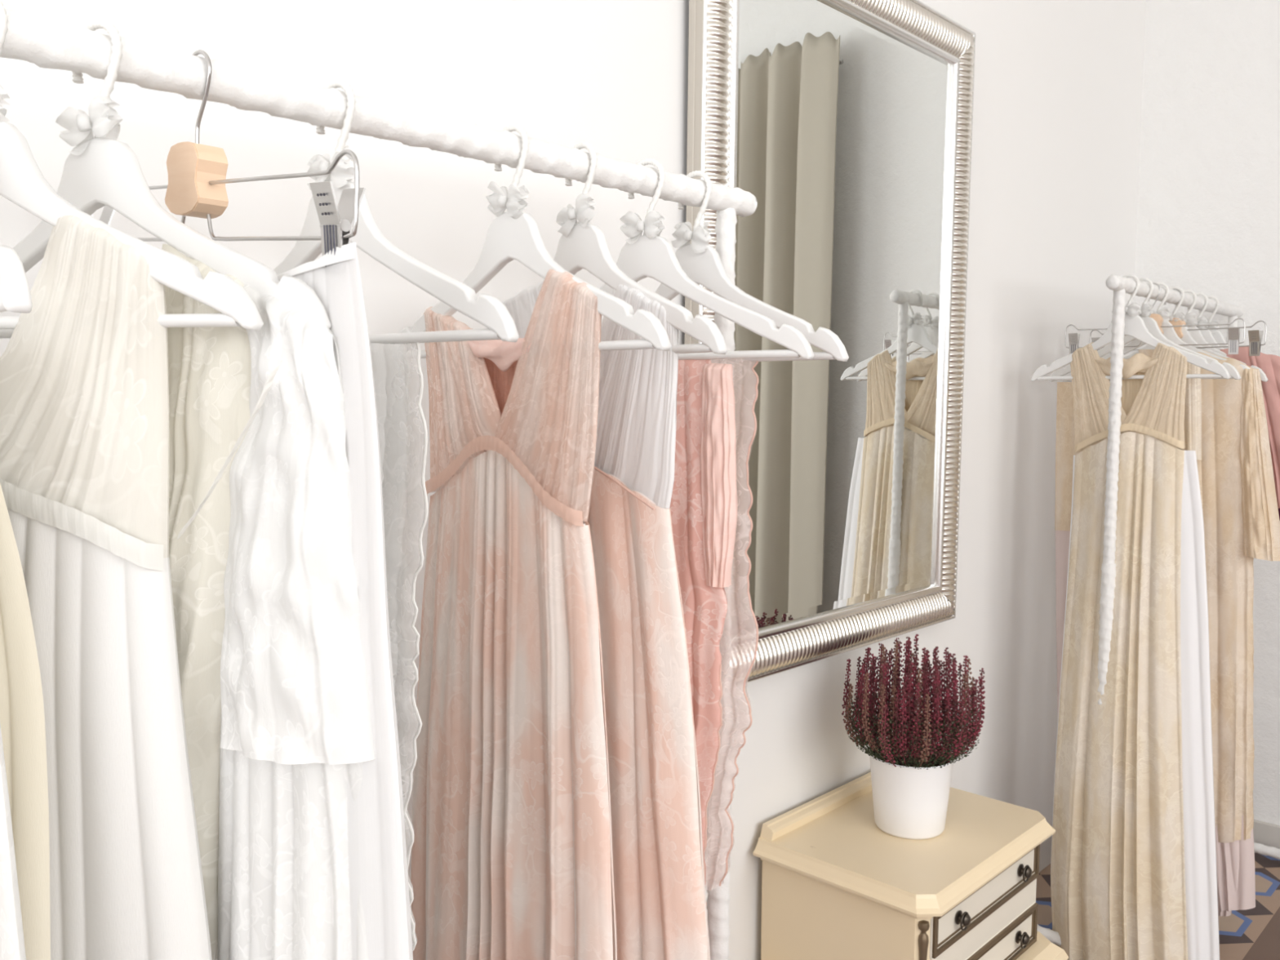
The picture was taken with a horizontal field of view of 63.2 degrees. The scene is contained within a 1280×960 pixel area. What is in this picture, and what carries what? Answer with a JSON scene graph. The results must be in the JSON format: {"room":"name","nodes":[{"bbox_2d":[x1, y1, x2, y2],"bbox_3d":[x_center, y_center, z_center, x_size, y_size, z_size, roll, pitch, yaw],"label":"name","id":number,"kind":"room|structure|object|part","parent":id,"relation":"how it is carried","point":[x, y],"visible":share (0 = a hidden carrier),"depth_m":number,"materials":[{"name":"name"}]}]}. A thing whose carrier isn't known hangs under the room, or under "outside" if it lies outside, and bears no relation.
{"room":"clothing store","nodes":[
{"label":"clothing store","id":0,"kind":"room"},
{"bbox_2d":[0,0,1146,959],"bbox_3d":[-0.439,-0.419,1.232,0.100,3.250,5.820,4,6,43],"label":"wall","id":1,"kind":"structure","parent":0,"point":[1057,94],"depth_m":1.90,"materials":[{"name":"white paint"}]},
{"bbox_2d":[684,0,975,684],"bbox_3d":[0.406,-0.310,2.013,0.054,1.305,0.920,4,6,43],"label":"wall mirror","id":2,"kind":"object","parent":1,"relation":"attached to","point":[847,123],"visible":0.77,"depth_m":2.00,"materials":[{"name":"silver metal"}]},
{"bbox_3d":[0.127,-0.288,1.698,0.016,1.289,0.062,5,6,43],"label":"frame","id":3,"kind":"part","parent":2,"relation":"part of","materials":[{"name":"silver metal"}]},
{"bbox_3d":[0.410,0.302,2.051,0.016,0.062,0.904,5,6,43],"label":"frame","id":4,"kind":"part","parent":2,"relation":"part of","materials":[{"name":"silver metal"}]},
{"bbox_3d":[0.423,-0.921,1.954,0.016,0.062,0.904,5,6,43],"label":"frame","id":5,"kind":"part","parent":2,"relation":"part of","materials":[{"name":"silver metal"}]},
{"bbox_3d":[0.707,-0.330,2.307,0.016,1.289,0.062,5,6,43],"label":"frame","id":6,"kind":"part","parent":2,"relation":"part of","materials":[{"name":"silver metal"}]},
{"bbox_2d":[1039,835,1052,872],"bbox_3d":[-0.406,1.162,1.310,0.014,0.085,5.620,4,6,43],"label":"baseboard","id":7,"kind":"structure","parent":1,"relation":"attached to","point":[1046,846],"depth_m":2.92,"materials":[{"name":"grey paint"}]},
{"bbox_2d":[869,743,953,839],"bbox_3d":[0.509,0.585,1.963,0.155,0.142,0.155,4,6,43],"label":"pot","id":8,"kind":"object","parent":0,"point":[910,800],"depth_m":1.90,"materials":[{"name":"white ceramic"}]},
{"bbox_2d":[1035,853,1279,959],"bbox_3d":[1.089,1.343,-0.100,4.337,0.050,5.820,4,6,43],"label":"floor","id":9,"kind":"structure","parent":0,"point":[1252,934],"depth_m":2.64,"materials":[{"name":"tile"}]},
{"bbox_2d":[0,8,757,959],"bbox_3d":[-0.217,0.435,1.043,0.470,1.577,1.040,4,6,43],"label":"clothes rack","id":10,"kind":"object","parent":9,"relation":"on","point":[46,43],"visible":0.63,"depth_m":0.94,"materials":[{"name":"white metal"}]},
{"bbox_2d":[0,240,32,313],"bbox_3d":[-0.489,-0.221,0.702,0.430,0.238,0.012,4,6,43],"label":"clothes hanger","id":11,"kind":"object","parent":10,"relation":"hanging from","point":[15,292],"visible":1,"depth_m":0.57,"materials":[{"name":"white paint"}]},
{"bbox_2d":[0,214,212,959],"bbox_3d":[-0.470,0.461,0.771,0.411,1.328,0.133,1,4,10],"label":"dress","id":12,"kind":"object","parent":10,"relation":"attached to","point":[108,859],"visible":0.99,"depth_m":0.71,"materials":[{"name":"white fabric"}]},
{"bbox_3d":[-0.515,0.554,0.736,0.227,1.144,0.035,1,4,12],"label":"panel","id":13,"kind":"part","parent":12,"relation":"part of","materials":[{"name":"beige fabric"}]},
{"bbox_2d":[0,0,263,330],"bbox_3d":[-0.463,-0.222,0.725,0.430,0.238,0.025,1,4,12],"label":"clothes hanger","id":14,"kind":"object","parent":10,"relation":"hanging from","point":[22,182],"visible":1,"depth_m":0.70,"materials":[{"name":"white paint"}]},
{"bbox_2d":[0,723,26,959],"bbox_3d":[-0.483,0.501,0.744,0.501,1.250,0.069,4,6,43],"label":"dress","id":15,"kind":"object","parent":14,"relation":"hanging from","point":[11,933],"visible":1,"depth_m":0.63,"materials":[{"name":"white fabric"}]},
{"bbox_2d":[0,17,331,338],"bbox_3d":[-0.410,-0.226,0.783,0.430,0.238,0.025,2,5,25],"label":"clothes hanger","id":16,"kind":"object","parent":10,"relation":"hanging from","point":[100,171],"visible":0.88,"depth_m":0.77,"materials":[{"name":"white paint"}]},
{"bbox_2d":[161,244,374,959],"bbox_3d":[-0.251,0.478,0.764,0.266,1.297,0.104,2,5,24],"label":"dress","id":17,"kind":"object","parent":16,"relation":"hanging from","point":[273,669],"visible":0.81,"depth_m":0.71,"materials":[{"name":"white fabric"}]},
{"bbox_3d":[-0.272,-0.016,0.682,0.094,0.118,0.003,2,5,24],"label":"neckline trim","id":18,"kind":"part","parent":17,"relation":"part of","materials":[{"name":"white fabric"}]},
{"bbox_2d":[91,49,365,266],"bbox_3d":[-0.362,-0.249,0.849,0.478,0.193,0.027,4,6,42],"label":"hanger","id":19,"kind":"object","parent":10,"relation":"hanging from","point":[197,171],"visible":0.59,"depth_m":0.82,"materials":[{"name":"brown wood"}]},
{"bbox_3d":[-0.362,-0.226,0.850,0.477,0.060,0.004,12,11,42],"label":"wire frame","id":20,"kind":"part","parent":19,"relation":"part of","materials":[{"name":"silver metal"}]},
{"bbox_2d":[276,242,413,959],"bbox_3d":[-0.252,0.479,0.797,0.331,1.288,0.088,4,6,42],"label":"dress","id":21,"kind":"object","parent":19,"relation":"hanging from","point":[378,872],"visible":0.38,"depth_m":0.70,"materials":[{"name":"white fabric"}]},
{"bbox_3d":[-0.213,-0.333,0.986,0.036,0.036,1.040,4,6,43],"label":"rail","id":22,"kind":"part","parent":10,"relation":"part of","materials":[{"name":"white metal"}]},
{"bbox_2d":[273,78,519,343],"bbox_3d":[-0.274,-0.236,0.927,0.430,0.238,0.024,3,5,36],"label":"clothes hanger","id":23,"kind":"object","parent":10,"relation":"hanging from","point":[486,309],"visible":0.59,"depth_m":0.89,"materials":[{"name":"white paint"}]},
{"bbox_2d":[369,342,428,951],"bbox_3d":[-0.288,0.486,0.994,0.260,1.245,0.098,3,5,36],"label":"dress","id":24,"kind":"object","parent":23,"relation":"hanging from","point":[393,370],"visible":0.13,"depth_m":0.90,"materials":[{"name":"grey floral lace"},{"name":"white lace"}]},
{"bbox_3d":[-0.212,0.496,0.939,0.031,1.228,0.004,3,5,36],"label":"edge cord","id":25,"kind":"part","parent":24,"relation":"part of","materials":[{"name":"white fabric"}]},
{"bbox_3d":[-0.197,0.495,0.929,0.036,1.233,0.003,3,5,36],"label":"edge cord","id":26,"kind":"part","parent":24,"relation":"part of","materials":[{"name":"white fabric"}]},
{"bbox_2d":[400,123,671,358],"bbox_3d":[-0.136,-0.247,1.073,0.430,0.238,0.025,4,6,42],"label":"clothes hanger","id":27,"kind":"object","parent":10,"relation":"hanging from","point":[513,233],"visible":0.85,"depth_m":1.06,"materials":[{"name":"white paint"}]},
{"bbox_2d":[410,268,617,959],"bbox_3d":[-0.151,0.441,1.139,0.367,1.319,0.097,4,6,42],"label":"dress","id":28,"kind":"object","parent":27,"relation":"hanging from","point":[512,855],"visible":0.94,"depth_m":1.08,"materials":[{"name":"pink fabric"}]},
{"bbox_3d":[-0.147,-0.074,1.129,0.177,0.158,0.005,4,6,42],"label":"panel","id":29,"kind":"part","parent":28,"relation":"part of","materials":[{"name":"pink fabric"}]},
{"bbox_2d":[537,141,727,354],"bbox_3d":[-0.069,-0.252,1.144,0.024,0.238,0.430,-4,6,-43],"label":"clothes hanger","id":30,"kind":"object","parent":10,"relation":"hanging from","point":[582,244],"visible":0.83,"depth_m":1.12,"materials":[{"name":"white paint"}]},
{"bbox_2d":[501,282,710,959],"bbox_3d":[-0.048,0.436,1.177,0.095,1.324,0.420,-3,6,-40],"label":"dress","id":31,"kind":"object","parent":30,"relation":"hanging from","point":[660,888],"visible":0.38,"depth_m":1.08,"materials":[{"name":"pink fabric"}]},
{"bbox_3d":[-0.040,0.002,1.111,0.003,0.048,0.160,-4,6,-43],"label":"waist cord","id":32,"kind":"part","parent":31,"relation":"part of","materials":[{"name":"pink fabric"}]},
{"bbox_2d":[599,158,814,359],"bbox_3d":[0.004,-0.257,1.219,0.430,0.238,0.025,3,5,34],"label":"clothes hanger","id":33,"kind":"object","parent":10,"relation":"hanging from","point":[651,255],"visible":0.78,"depth_m":1.20,"materials":[{"name":"white paint"}]},
{"bbox_2d":[669,359,737,906],"bbox_3d":[0.037,0.473,1.254,0.162,1.236,0.066,4,6,41],"label":"dress","id":34,"kind":"object","parent":33,"relation":"hanging from","point":[704,504],"visible":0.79,"depth_m":1.19,"materials":[{"name":"pink fabric"}]},
{"bbox_3d":[0.083,0.651,1.236,0.024,0.880,0.009,3,5,34],"label":"edge cord","id":35,"kind":"part","parent":34,"relation":"part of","materials":[{"name":"pink fabric"}]},
{"bbox_3d":[0.106,0.402,1.381,0.033,1.497,0.032,4,6,43],"label":"post","id":36,"kind":"part","parent":10,"relation":"part of","materials":[{"name":"white metal"}]},
{"bbox_2d":[654,170,848,362],"bbox_3d":[0.064,-0.261,1.283,0.430,0.238,0.025,4,6,40],"label":"clothes hanger","id":37,"kind":"object","parent":10,"relation":"hanging from","point":[699,260],"visible":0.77,"depth_m":1.26,"materials":[{"name":"white paint"}]},
{"bbox_2d":[704,359,759,891],"bbox_3d":[0.097,0.192,1.292,0.118,0.702,0.049,4,6,40],"label":"wrap","id":38,"kind":"object","parent":37,"relation":"hanging from","point":[715,836],"visible":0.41,"depth_m":1.27,"materials":[{"name":"beige"}]},
{"bbox_2d":[752,772,1068,959],"bbox_3d":[0.524,0.896,1.975,0.388,0.527,0.518,4,6,43],"label":"nightstand","id":39,"kind":"object","parent":9,"relation":"on","point":[836,886],"visible":1,"depth_m":1.87,"materials":[{"name":"beige paint"}]},
{"bbox_2d":[840,634,985,839],"bbox_3d":[0.507,0.472,1.953,0.255,0.368,0.264,4,6,43],"label":"heather","id":40,"kind":"object","parent":39,"relation":"on","point":[911,780],"visible":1,"depth_m":1.90,"materials":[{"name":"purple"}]},
{"bbox_3d":[0.550,0.747,1.770,0.022,0.024,0.024,4,6,43],"label":"handle","id":41,"kind":"part","parent":39,"relation":"part of","materials":[{"name":"brown metal"}]},
{"bbox_3d":[0.551,0.750,1.769,0.004,0.033,0.029,4,6,43],"label":"ring pull","id":42,"kind":"part","parent":39,"relation":"part of","materials":[{"name":"brown metal"}]},
{"bbox_3d":[0.617,0.740,1.873,0.024,0.078,0.420,4,6,43],"label":"drawer","id":43,"kind":"part","parent":39,"relation":"part of","materials":[{"name":"beige paint"}]},
{"bbox_3d":[0.623,0.810,1.875,0.006,0.203,0.422,4,6,43],"label":"frame","id":44,"kind":"part","parent":39,"relation":"part of","materials":[{"name":"beige paint"}]},
{"bbox_3d":[0.627,0.740,1.864,0.006,0.076,0.418,4,6,43],"label":"moulding","id":45,"kind":"part","parent":39,"relation":"part of","materials":[{"name":"brown wood"}]},
{"bbox_3d":[0.626,0.740,1.865,0.004,0.051,0.393,4,6,43],"label":"moulding","id":46,"kind":"part","parent":39,"relation":"part of","materials":[{"name":"brown wood"}]},
{"bbox_3d":[0.616,0.869,1.883,0.024,0.078,0.420,4,6,43],"label":"drawer","id":47,"kind":"part","parent":39,"relation":"part of","materials":[{"name":"beige paint"}]},
{"bbox_3d":[0.626,0.870,1.873,0.006,0.076,0.418,4,6,43],"label":"moulding","id":48,"kind":"part","parent":39,"relation":"part of","materials":[{"name":"brown wood"}]},
{"bbox_3d":[0.625,0.870,1.874,0.004,0.051,0.393,4,6,43],"label":"moulding","id":49,"kind":"part","parent":39,"relation":"part of","materials":[{"name":"brown wood"}]},
{"bbox_3d":[0.722,0.864,1.961,0.022,0.024,0.024,4,6,43],"label":"handle","id":50,"kind":"part","parent":39,"relation":"part of","materials":[{"name":"brown metal"}]},
{"bbox_3d":[0.723,0.867,1.960,0.004,0.033,0.029,4,6,43],"label":"ring pull","id":51,"kind":"part","parent":39,"relation":"part of","materials":[{"name":"brown metal"}]},
{"bbox_3d":[0.722,0.734,1.951,0.022,0.024,0.024,4,6,43],"label":"handle","id":52,"kind":"part","parent":39,"relation":"part of","materials":[{"name":"brown metal"}]},
{"bbox_3d":[0.724,0.737,1.950,0.004,0.033,0.029,4,6,43],"label":"ring pull","id":53,"kind":"part","parent":39,"relation":"part of","materials":[{"name":"brown metal"}]},
{"bbox_2d":[1036,274,1279,946],"bbox_3d":[1.371,0.316,2.692,0.470,1.586,1.012,4,6,43],"label":"clothes rack","id":54,"kind":"object","parent":9,"relation":"on","point":[1120,285],"visible":0.43,"depth_m":2.34,"materials":[{"name":"white metal"}]},
{"bbox_3d":[1.058,0.329,2.362,0.033,1.507,0.033,4,6,43],"label":"post","id":55,"kind":"part","parent":54,"relation":"part of","materials":[{"name":"white metal"}]},
{"bbox_2d":[1031,274,1231,381],"bbox_3d":[1.095,-0.344,2.348,0.430,0.238,0.024,4,6,43],"label":"clothes hanger","id":56,"kind":"object","parent":54,"relation":"hanging from","point":[1135,327],"visible":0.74,"depth_m":2.33,"materials":[{"name":"white paint"}]},
{"bbox_2d":[1050,342,1219,959],"bbox_3d":[1.135,0.420,2.363,0.205,1.465,0.371,-3,5,-37],"label":"dress","id":57,"kind":"object","parent":56,"relation":"hanging from","point":[1134,871],"visible":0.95,"depth_m":2.32,"materials":[{"name":"beige fabric"}]},
{"bbox_3d":[1.114,-0.175,2.375,0.169,0.167,0.005,4,6,43],"label":"panel","id":58,"kind":"part","parent":57,"relation":"part of","materials":[{"name":"beige fabric"}]},
{"bbox_2d":[1048,277,1240,382],"bbox_3d":[1.160,-0.349,2.416,0.025,0.238,0.430,-4,6,-43],"label":"clothes hanger","id":59,"kind":"object","parent":54,"relation":"hanging from","point":[1145,312],"visible":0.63,"depth_m":2.40,"materials":[{"name":"white paint"}]},
{"bbox_2d":[1054,362,1203,713],"bbox_3d":[1.165,0.379,2.468,0.074,1.362,0.406,-4,6,-43],"label":"dress","id":60,"kind":"object","parent":59,"relation":"hanging from","point":[1065,441],"visible":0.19,"depth_m":2.55,"materials":[{"name":"beige fabric"}]},
{"bbox_2d":[1064,282,1245,354],"bbox_3d":[1.213,-0.381,2.469,0.392,0.172,0.028,4,5,37],"label":"hanger","id":61,"kind":"object","parent":54,"relation":"hanging from","point":[1233,343],"visible":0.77,"depth_m":2.43,"materials":[{"name":"silver metal"}]},
{"bbox_3d":[1.212,-0.347,2.471,0.392,0.060,0.004,4,5,37],"label":"wire frame","id":62,"kind":"part","parent":61,"relation":"part of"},
{"bbox_2d":[1062,282,1249,382],"bbox_3d":[1.236,-0.355,2.495,0.430,0.238,0.025,4,6,39],"label":"clothes hanger","id":63,"kind":"object","parent":54,"relation":"hanging from","point":[1170,333],"visible":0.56,"depth_m":2.48,"materials":[{"name":"white paint"}]},
{"bbox_2d":[1138,349,1279,911],"bbox_3d":[1.329,0.362,2.472,0.324,1.344,0.093,4,6,39],"label":"dress","id":64,"kind":"object","parent":63,"relation":"hanging from","point":[1242,522],"visible":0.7,"depth_m":2.41,"materials":[{"name":"beige fabric"}]},
{"bbox_3d":[1.375,-0.457,2.635,0.036,0.036,1.012,4,6,43],"label":"rail","id":65,"kind":"part","parent":54,"relation":"part of","materials":[{"name":"white metal"}]},
{"bbox_2d":[1088,288,1266,355],"bbox_3d":[1.323,-0.389,2.585,0.027,0.172,0.430,-3,5,-38],"label":"hanger","id":66,"kind":"object","parent":54,"relation":"hanging from","point":[1255,335],"visible":0.6,"depth_m":2.45,"materials":[{"name":"silver metal"}]},
{"bbox_3d":[1.322,-0.355,2.587,0.004,0.060,0.430,-3,5,-38],"label":"wire frame","id":67,"kind":"part","parent":66,"relation":"part of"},
{"bbox_2d":[1123,286,1268,382],"bbox_3d":[1.318,-0.361,2.582,0.025,0.238,0.430,-4,6,-44],"label":"clothes hanger","id":68,"kind":"object","parent":54,"relation":"hanging from","point":[1187,337],"visible":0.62,"depth_m":2.56,"materials":[{"name":"white paint"}]},
{"bbox_2d":[1217,910,1231,916],"bbox_3d":[1.380,0.402,2.578,0.068,1.327,0.216,-4,6,-44],"label":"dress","id":69,"kind":"object","parent":68,"relation":"hanging from","point":[1225,913],"visible":0.02,"depth_m":2.55,"materials":[{"name":"pink fabric"}]},
{"bbox_2d":[1174,289,1226,355],"bbox_3d":[1.387,-0.366,2.654,0.430,0.238,0.025,4,6,40],"label":"clothes hanger","id":70,"kind":"object","parent":54,"relation":"hanging from","point":[1190,318],"visible":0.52,"depth_m":2.64,"materials":[{"name":"white paint"}]},
{"bbox_2d":[1219,346,1279,508],"bbox_3d":[1.533,-0.115,2.553,0.216,0.431,0.069,4,6,40],"label":"dress","id":71,"kind":"object","parent":70,"relation":"hanging from","point":[1269,364],"visible":0.3,"depth_m":2.53,"materials":[{"name":"pink fabric"}]},
{"bbox_2d":[1186,293,1224,350],"bbox_3d":[1.456,-0.371,2.727,0.430,0.238,0.024,4,6,43],"label":"clothes hanger","id":72,"kind":"object","parent":54,"relation":"hanging from","point":[1207,335],"visible":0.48,"depth_m":2.71,"materials":[{"name":"white paint"}]},
{"bbox_2d":[1198,295,1228,348],"bbox_3d":[1.524,-0.376,2.799,0.025,0.238,0.430,-4,6,-43],"label":"clothes hanger","id":73,"kind":"object","parent":54,"relation":"hanging from","point":[1217,335],"visible":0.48,"depth_m":2.78,"materials":[{"name":"white paint"}]},
{"bbox_3d":[1.684,0.283,3.020,0.033,1.507,0.033,4,6,43],"label":"post","id":74,"kind":"part","parent":54,"relation":"part of","materials":[{"name":"white metal"}]},
{"bbox_2d":[1131,0,1279,826],"bbox_3d":[3.067,-0.446,1.847,4.137,3.250,0.100,4,6,43],"label":"wall","id":75,"kind":"structure","parent":0,"point":[1208,209],"depth_m":3.05,"materials":[{"name":"white paint"}]},
{"bbox_2d":[1253,819,1279,848],"bbox_3d":[3.024,1.135,1.918,4.123,0.085,0.014,4,6,43],"label":"baseboard","id":76,"kind":"structure","parent":75,"relation":"attached to","point":[1265,833],"depth_m":3.04,"materials":[{"name":"grey paint"}]}
]}

